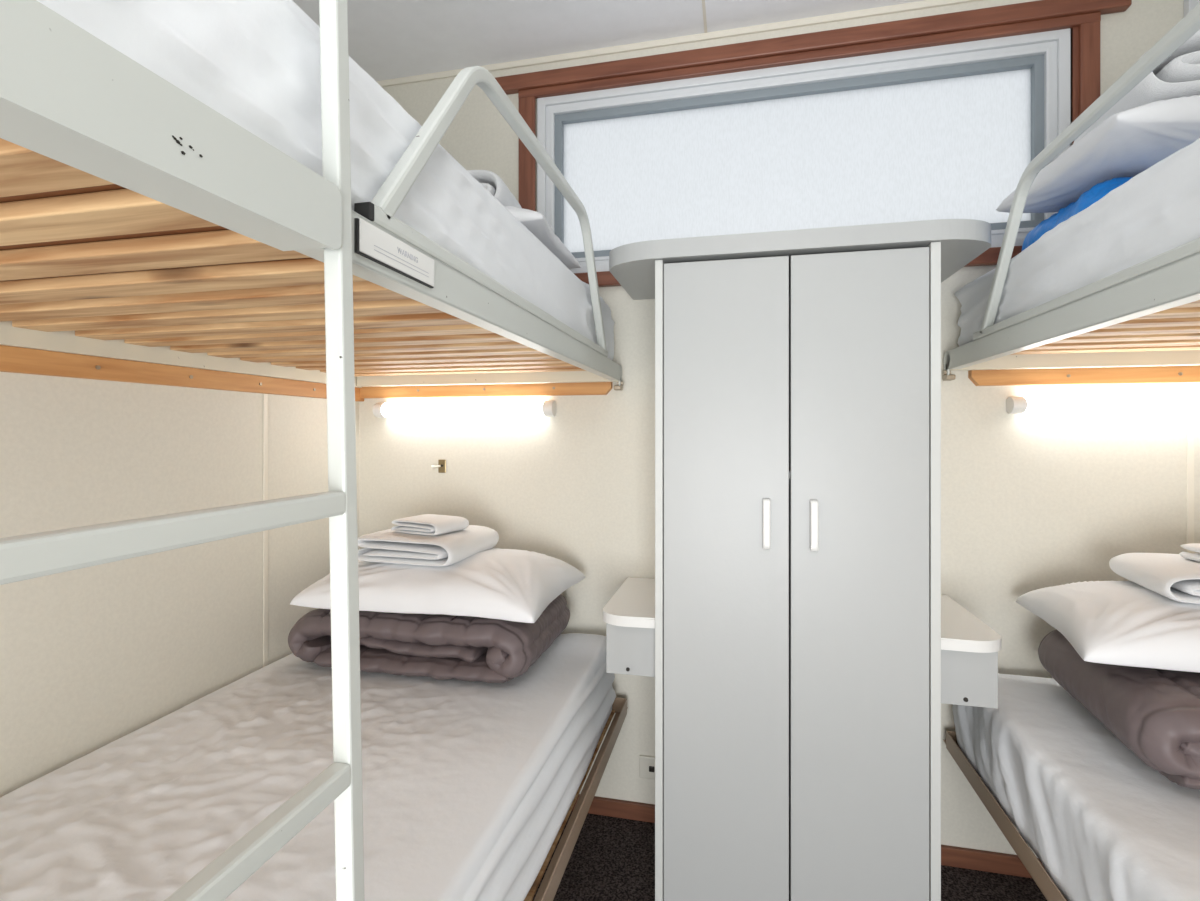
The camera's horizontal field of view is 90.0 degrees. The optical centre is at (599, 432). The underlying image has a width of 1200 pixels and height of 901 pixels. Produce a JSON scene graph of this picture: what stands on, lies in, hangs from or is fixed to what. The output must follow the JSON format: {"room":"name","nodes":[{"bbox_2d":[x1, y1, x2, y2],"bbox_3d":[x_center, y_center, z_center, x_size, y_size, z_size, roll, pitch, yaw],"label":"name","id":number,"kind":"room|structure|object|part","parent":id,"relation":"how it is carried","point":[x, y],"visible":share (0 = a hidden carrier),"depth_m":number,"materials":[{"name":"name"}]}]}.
{"room":"dormitory","nodes":[
{"label":"dormitory","id":0,"kind":"room"},
{"bbox_2d":[0,372,358,796],"bbox_3d":[-1.191,-0.005,0.397,0.080,2.270,3.400,0,0,13],"label":"wall","id":1,"kind":"structure","parent":0,"point":[91,657],"depth_m":1.24,"materials":[{"name":"beige paint"}]},
{"bbox_2d":[0,345,363,401],"bbox_3d":[-1.007,-0.124,0.970,0.022,0.043,2.039,0,0,13],"label":"trim","id":2,"kind":"structure","parent":1,"relation":"attached to","point":[12,359],"depth_m":1.23,"materials":[{"name":"orange wood"}]},
{"bbox_2d":[263,394,267,666],"bbox_3d":[-0.878,0.488,1.575,0.003,1.183,0.014,0,0,13],"label":"trim","id":3,"kind":"structure","parent":1,"relation":"attached to","point":[265,396],"depth_m":1.57,"materials":[{"name":"beige"}]},
{"bbox_2d":[0,66,622,390],"bbox_3d":[-0.581,-0.312,0.892,0.884,0.377,1.978,0,0,13],"label":"bunk bed","id":4,"kind":"object","parent":1,"relation":"attached to","point":[91,265],"visible":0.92,"depth_m":0.80,"materials":[{"name":"metal"}]},
{"bbox_3d":[-0.586,-0.194,0.873,0.814,0.004,1.918,0,0,13],"label":"board","id":5,"kind":"part","parent":4,"relation":"part of","materials":[{"name":"brown wood"}]},
{"bbox_3d":[-0.999,-0.173,0.978,0.030,0.054,1.958,0,0,13],"label":"wall rail","id":6,"kind":"part","parent":4,"relation":"part of","materials":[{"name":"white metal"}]},
{"bbox_2d":[37,0,614,359],"bbox_3d":[-0.589,-0.286,0.902,0.862,0.181,1.936,0,0,13],"label":"mattress","id":7,"kind":"object","parent":4,"relation":"on","point":[255,63],"visible":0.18,"depth_m":0.51,"materials":[{"name":"white fabric"}]},
{"bbox_3d":[-0.474,-0.425,1.566,0.612,0.118,0.369,0,0,13],"label":"duvet","id":8,"kind":"object","parent":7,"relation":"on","visible":0},
{"bbox_2d":[505,206,580,268],"bbox_3d":[-0.416,-0.514,1.604,0.660,0.091,0.410,0,0,10],"label":"pillow","id":9,"kind":"object","parent":8,"relation":"on","point":[535,222],"visible":0.12,"depth_m":1.44,"materials":[{"name":"white fabric"}]},
{"bbox_2d":[467,170,521,207],"bbox_3d":[-0.357,-0.597,1.570,0.276,0.097,0.220,0,0,8],"label":"towel","id":10,"kind":"object","parent":9,"relation":"on","point":[491,181],"visible":0.09,"depth_m":1.46,"materials":[{"name":"white fabric"}]},
{"bbox_3d":[-0.199,-0.176,0.596,0.004,0.030,0.133,0,0,13],"label":"warning plate","id":11,"kind":"part","parent":4,"relation":"part of","materials":[{"name":"white plastic"}]},
{"bbox_2d":[374,245,428,276],"bbox_3d":[-0.196,-0.170,0.599,0.001,0.005,0.100,0,0,13],"label":"print","id":12,"kind":"object","parent":4,"relation":"attached to","point":[396,260],"depth_m":0.59,"materials":[{"name":"grey"}]},
{"bbox_3d":[-0.169,-0.166,0.796,0.026,0.060,1.975,0,0,13],"label":"rail","id":13,"kind":"part","parent":4,"relation":"part of","materials":[{"name":"metal"}]},
{"bbox_3d":[-0.357,-0.172,1.819,0.840,0.048,0.025,0,0,13],"label":"rail","id":14,"kind":"part","parent":4,"relation":"part of","materials":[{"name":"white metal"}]},
{"bbox_3d":[-0.103,-0.348,1.059,0.019,0.305,1.023,0,0,13],"label":"guard rail","id":15,"kind":"part","parent":4,"relation":"part of","materials":[{"name":"metal"}]},
{"bbox_2d":[293,0,923,80],"bbox_3d":[0.144,-1.180,0.090,2.820,0.080,3.400,0,0,13],"label":"ceiling","id":16,"kind":"structure","parent":0,"point":[388,39],"depth_m":1.68,"materials":[{"name":"paint"}]},
{"bbox_2d":[702,0,706,32],"bbox_3d":[-0.060,-1.139,0.137,0.008,0.002,3.240,0,0,13],"label":"trim","id":17,"kind":"structure","parent":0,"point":[703,1],"depth_m":1.64,"materials":[{"name":"beige"}]},
{"bbox_2d":[359,0,1199,857],"bbox_3d":[0.516,-0.005,1.708,2.660,2.270,0.080,0,0,13],"label":"wall","id":18,"kind":"structure","parent":0,"point":[1030,501],"depth_m":1.62,"materials":[{"name":"beige paint"}]},
{"bbox_2d":[431,460,445,472],"bbox_3d":[-0.510,0.105,1.893,0.046,0.042,0.018,0,0,-27],"label":"wall hook","id":19,"kind":"object","parent":18,"relation":"attached to","point":[441,466],"visible":1,"depth_m":1.90,"materials":[{"name":"gold metal"}]},
{"bbox_3d":[-0.499,0.105,1.898,0.026,0.042,0.004,0,0,13],"label":"hook plate","id":20,"kind":"part","parent":19,"relation":"part of","materials":[{"name":"gold metal"}]},
{"bbox_2d":[372,400,555,417],"bbox_3d":[-0.427,-0.073,1.859,0.595,0.049,0.047,0,0,13],"label":"light","id":21,"kind":"object","parent":18,"relation":"attached to","point":[497,408],"visible":1,"depth_m":1.84,"materials":[{"name":"white plastic"}]},
{"bbox_2d":[360,382,612,397],"bbox_3d":[-0.369,-0.135,1.857,0.828,0.043,0.026,0,0,13],"label":"trim","id":22,"kind":"structure","parent":18,"relation":"attached to","point":[586,388],"depth_m":1.84,"materials":[{"name":"orange wood"}]},
{"bbox_2d":[603,577,654,676],"bbox_3d":[0.104,0.496,1.569,0.135,0.144,0.375,0,0,13],"label":"nightstand","id":23,"kind":"object","parent":18,"relation":"attached to","point":[629,615],"visible":0.85,"depth_m":1.41,"materials":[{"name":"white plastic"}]},
{"bbox_3d":[0.104,0.436,1.569,0.135,0.024,0.375,0,0,13],"label":"shelf","id":24,"kind":"part","parent":23,"relation":"part of","materials":[{"name":"white plastic"}]},
{"bbox_2d":[639,755,654,778],"bbox_3d":[0.159,0.974,1.742,0.091,0.064,0.013,0,0,13],"label":"power socket","id":25,"kind":"object","parent":18,"relation":"attached to","point":[646,763],"visible":0.52,"depth_m":1.75,"materials":[{"name":"beige plastic"}]},
{"bbox_2d":[649,766,653,771],"bbox_3d":[0.150,0.975,1.740,0.016,0.016,0.005,0,0,13],"label":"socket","id":26,"kind":"object","parent":25,"relation":"attached to","point":[651,768],"depth_m":1.74,"materials":[{"name":"grey plastic"}]},
{"bbox_2d":[376,0,981,86],"bbox_3d":[0.506,-1.131,1.665,2.660,0.018,0.008,0,0,13],"label":"trim","id":27,"kind":"structure","parent":18,"relation":"attached to","point":[925,4],"depth_m":1.72,"materials":[{"name":"beige"}]},
{"bbox_2d":[572,794,1044,877],"bbox_3d":[0.506,1.106,1.663,2.660,0.048,0.012,0,0,13],"label":"baseboard","id":28,"kind":"structure","parent":18,"relation":"attached to","point":[967,858],"depth_m":1.56,"materials":[{"name":"brown wood"}]},
{"bbox_2d":[495,0,1131,286],"bbox_3d":[0.490,-0.758,1.684,1.670,0.656,0.078,0,0,13],"label":"window","id":29,"kind":"structure","parent":18,"relation":"in","point":[942,116],"depth_m":1.67,"materials":[{"name":"white glass"}]},
{"bbox_3d":[0.505,-0.750,1.706,1.280,0.430,0.004,0,0,13],"label":"pane","id":30,"kind":"part","parent":29,"relation":"part of","materials":[{"name":"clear glass"}]},
{"bbox_3d":[0.496,-0.454,1.658,1.527,0.041,0.026,0,0,13],"label":"sill","id":31,"kind":"part","parent":29,"relation":"part of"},
{"bbox_3d":[0.504,-0.749,1.702,1.314,0.449,0.036,0,0,13],"label":"sash","id":32,"kind":"part","parent":29,"relation":"part of","materials":[{"name":"grey"}]},
{"bbox_2d":[941,594,1001,708],"bbox_3d":[0.805,0.496,1.408,0.133,0.144,0.375,0,0,13],"label":"nightstand","id":33,"kind":"object","parent":18,"relation":"attached to","point":[970,648],"visible":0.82,"depth_m":1.25,"materials":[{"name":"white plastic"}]},
{"bbox_3d":[0.805,0.436,1.408,0.133,0.024,0.375,0,0,13],"label":"shelf","id":34,"kind":"part","parent":33,"relation":"part of","materials":[{"name":"white plastic"}]},
{"bbox_2d":[968,365,1199,385],"bbox_3d":[1.378,-0.142,1.455,0.864,0.040,0.026,0,0,13],"label":"trim","id":35,"kind":"structure","parent":18,"relation":"attached to","point":[1151,374],"depth_m":1.48,"materials":[{"name":"orange wood"}]},
{"bbox_2d":[1006,395,1199,413],"bbox_3d":[1.341,-0.071,1.453,0.618,0.044,0.047,0,0,13],"label":"light","id":36,"kind":"object","parent":18,"relation":"attached to","point":[1136,403],"visible":1,"depth_m":1.46,"materials":[{"name":"white plastic"}]},
{"bbox_2d":[1187,383,1193,552],"bbox_3d":[1.431,0.477,1.455,0.014,1.205,0.003,0,0,13],"label":"trim","id":37,"kind":"structure","parent":18,"relation":"attached to","point":[1190,386],"depth_m":1.45,"materials":[{"name":"beige"}]},
{"bbox_2d":[1184,0,1199,16],"bbox_3d":[1.433,-0.646,1.446,0.035,0.952,0.020,0,0,13],"label":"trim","id":38,"kind":"structure","parent":18,"relation":"attached to","point":[1189,5],"depth_m":1.44,"materials":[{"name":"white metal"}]},
{"bbox_2d":[532,811,1067,900],"bbox_3d":[0.144,1.170,0.090,2.820,0.080,3.400,0,0,13],"label":"floor","id":39,"kind":"structure","parent":0,"point":[612,858],"depth_m":1.53,"materials":[{"name":"brown carpet"}]},
{"bbox_2d":[0,0,364,900],"bbox_3d":[-0.296,0.140,0.153,0.069,1.980,0.726,0,0,13],"label":"ladder","id":40,"kind":"object","parent":39,"relation":"on","point":[68,96],"visible":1,"depth_m":0.38,"materials":[{"name":"metal"}]},
{"bbox_3d":[-0.310,-0.172,0.147,0.044,0.052,0.708,0,0,13],"label":"hook plate","id":41,"kind":"part","parent":40,"relation":"part of","materials":[{"name":"metal"}]},
{"bbox_3d":[-0.212,0.140,0.498,0.059,1.980,0.017,0,0,13],"label":"post","id":42,"kind":"part","parent":40,"relation":"part of","materials":[{"name":"metal"}]},
{"bbox_2d":[524,698,627,900],"bbox_3d":[-0.574,0.953,0.896,0.896,0.374,1.990,0,0,13],"label":"frame","id":43,"kind":"object","parent":39,"relation":"on","point":[548,888],"visible":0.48,"depth_m":1.25,"materials":[{"name":"brown wood"}]},
{"bbox_2d":[0,633,615,900],"bbox_3d":[-0.586,0.688,0.896,0.870,0.224,1.924,0,0,13],"label":"mattress","id":44,"kind":"object","parent":43,"relation":"on","point":[468,788],"visible":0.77,"depth_m":1.02,"materials":[{"name":"white fabric"}]},
{"bbox_2d":[288,594,569,682],"bbox_3d":[-0.438,0.514,1.623,0.662,0.158,0.415,0,0,13],"label":"duvet","id":45,"kind":"object","parent":44,"relation":"on","point":[436,646],"visible":0.7,"depth_m":1.44,"materials":[{"name":"grey fabric"}]},
{"bbox_2d":[290,548,585,622],"bbox_3d":[-0.402,0.378,1.606,0.643,0.125,0.441,0,0,13],"label":"pillow","id":46,"kind":"object","parent":45,"relation":"on","point":[515,585],"visible":0.79,"depth_m":1.44,"materials":[{"name":"white fabric"}]},
{"bbox_2d":[358,525,498,565],"bbox_3d":[-0.461,0.296,1.619,0.294,0.070,0.270,0,0,17],"label":"towel","id":47,"kind":"object","parent":46,"relation":"on","point":[385,546],"visible":0.89,"depth_m":1.51,"materials":[{"name":"white fabric"}]},
{"bbox_2d":[391,514,468,535],"bbox_3d":[-0.452,0.244,1.602,0.160,0.037,0.130,0,0,27],"label":"cloth","id":48,"kind":"object","parent":47,"relation":"on","point":[425,524],"visible":1,"depth_m":1.56,"materials":[{"name":"white fabric"}]},
{"bbox_3d":[-0.357,0.788,1.847,0.892,0.044,0.039,0,0,13],"label":"rail","id":49,"kind":"part","parent":43,"relation":"part of","materials":[{"name":"brown wood"}]},
{"bbox_2d":[609,219,990,900],"bbox_3d":[0.449,0.349,1.471,0.819,1.561,0.410,0,0,13],"label":"wardrobe","id":50,"kind":"object","parent":39,"relation":"on","point":[798,372],"visible":1,"depth_m":1.28,"materials":[{"name":"grey laminate"}]},
{"bbox_3d":[0.176,0.370,1.541,0.017,1.519,0.396,0,0,13],"label":"panel","id":51,"kind":"part","parent":50,"relation":"part of","materials":[{"name":"grey laminate"}]},
{"bbox_3d":[0.276,0.359,1.327,0.270,1.481,0.018,0,0,13],"label":"door","id":52,"kind":"part","parent":50,"relation":"part of","materials":[{"name":"grey laminate"}]},
{"bbox_3d":[0.358,0.196,1.290,0.016,0.109,0.018,0,0,13],"label":"handle","id":53,"kind":"part","parent":50,"relation":"part of","materials":[{"name":"white plastic"}]},
{"bbox_3d":[0.453,0.196,1.268,0.016,0.109,0.018,0,0,13],"label":"handle","id":54,"kind":"part","parent":50,"relation":"part of","materials":[{"name":"white plastic"}]},
{"bbox_3d":[0.543,0.359,1.265,0.271,1.481,0.018,0,0,13],"label":"door","id":55,"kind":"part","parent":50,"relation":"part of","materials":[{"name":"grey laminate"}]},
{"bbox_3d":[0.728,0.370,1.414,0.019,1.519,0.396,0,0,13],"label":"panel","id":56,"kind":"part","parent":50,"relation":"part of","materials":[{"name":"grey laminate"}]},
{"bbox_2d":[943,731,1066,900],"bbox_3d":[1.127,0.953,0.505,0.926,0.374,1.990,0,0,13],"label":"frame","id":57,"kind":"object","parent":39,"relation":"on","point":[1021,848],"visible":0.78,"depth_m":1.20,"materials":[{"name":"brown wood"}]},
{"bbox_3d":[1.347,0.788,1.456,0.922,0.044,0.039,0,0,13],"label":"rail","id":58,"kind":"part","parent":57,"relation":"part of","materials":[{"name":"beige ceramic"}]},
{"bbox_2d":[952,673,1199,900],"bbox_3d":[1.124,0.698,0.501,0.919,0.204,1.922,0,0,13],"label":"mattress","id":59,"kind":"object","parent":57,"relation":"on","point":[1104,824],"visible":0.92,"depth_m":1.05,"materials":[{"name":"white fabric"}]},
{"bbox_2d":[1038,629,1199,788],"bbox_3d":[1.309,0.514,1.100,0.733,0.161,0.503,0,0,18],"label":"duvet","id":60,"kind":"object","parent":59,"relation":"on","point":[1154,713],"visible":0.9,"depth_m":1.04,"materials":[{"name":"grey fabric"}]},
{"bbox_2d":[1016,581,1199,672],"bbox_3d":[1.280,0.374,1.173,0.690,0.122,0.410,0,0,20],"label":"pillow","id":61,"kind":"object","parent":60,"relation":"on","point":[1123,623],"visible":0.93,"depth_m":1.13,"materials":[{"name":"white fabric"}]},
{"bbox_2d":[1109,553,1199,603],"bbox_3d":[1.285,0.294,1.192,0.366,0.064,0.240,0,0,19],"label":"towel","id":62,"kind":"object","parent":61,"relation":"on","point":[1176,577],"visible":0.98,"depth_m":1.20,"materials":[{"name":"white fabric"}]},
{"bbox_2d":[1179,543,1199,561],"bbox_3d":[1.317,0.246,1.175,0.223,0.035,0.150,0,0,7],"label":"cloth","id":63,"kind":"object","parent":62,"relation":"on","point":[1195,547],"visible":1,"depth_m":1.24,"materials":[{"name":"white fabric"}]},
{"bbox_3d":[1.479,-0.005,-0.217,0.080,2.270,3.400,0,0,13],"label":"wall","id":64,"kind":"structure","parent":0,"visible":0},
{"bbox_2d":[943,2,1199,380],"bbox_3d":[1.123,-0.319,0.500,0.932,0.365,1.978,0,0,13],"label":"bunk bed","id":65,"kind":"object","parent":64,"relation":"attached to","point":[1146,313],"visible":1,"depth_m":1.05,"materials":[{"name":"metal"}]},
{"bbox_3d":[0.687,-0.179,0.599,0.026,0.062,1.976,0,0,13],"label":"rail","id":66,"kind":"part","parent":65,"relation":"part of","materials":[{"name":"metal"}]},
{"bbox_3d":[1.327,-0.185,1.432,0.888,0.050,0.025,0,0,13],"label":"rail","id":67,"kind":"part","parent":65,"relation":"part of","materials":[{"name":"white metal"}]},
{"bbox_2d":[954,138,1199,345],"bbox_3d":[1.130,-0.290,0.502,0.909,0.162,1.927,0,0,13],"label":"mattress","id":68,"kind":"object","parent":65,"relation":"on","point":[1155,212],"visible":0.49,"depth_m":0.92,"materials":[{"name":"white fabric"}]},
{"bbox_2d":[1021,177,1132,251],"bbox_3d":[1.201,-0.425,1.222,0.511,0.134,0.345,0,0,13],"label":"bundle","id":69,"kind":"object","parent":68,"relation":"on","point":[1098,191],"visible":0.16,"depth_m":1.18,"materials":[{"name":"blue fabric"}]},
{"bbox_2d":[996,95,1199,212],"bbox_3d":[1.218,-0.540,1.167,0.630,0.109,0.430,0,0,10],"label":"pillow","id":70,"kind":"object","parent":69,"relation":"on","point":[1127,143],"visible":0.62,"depth_m":1.09,"materials":[{"name":"white fabric"}]},
{"bbox_2d":[1073,30,1199,143],"bbox_3d":[1.211,-0.639,1.117,0.456,0.118,0.340,0,0,21],"label":"towel","id":71,"kind":"object","parent":70,"relation":"on","point":[1178,76],"visible":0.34,"depth_m":1.04,"materials":[{"name":"white fabric"}]}
]}

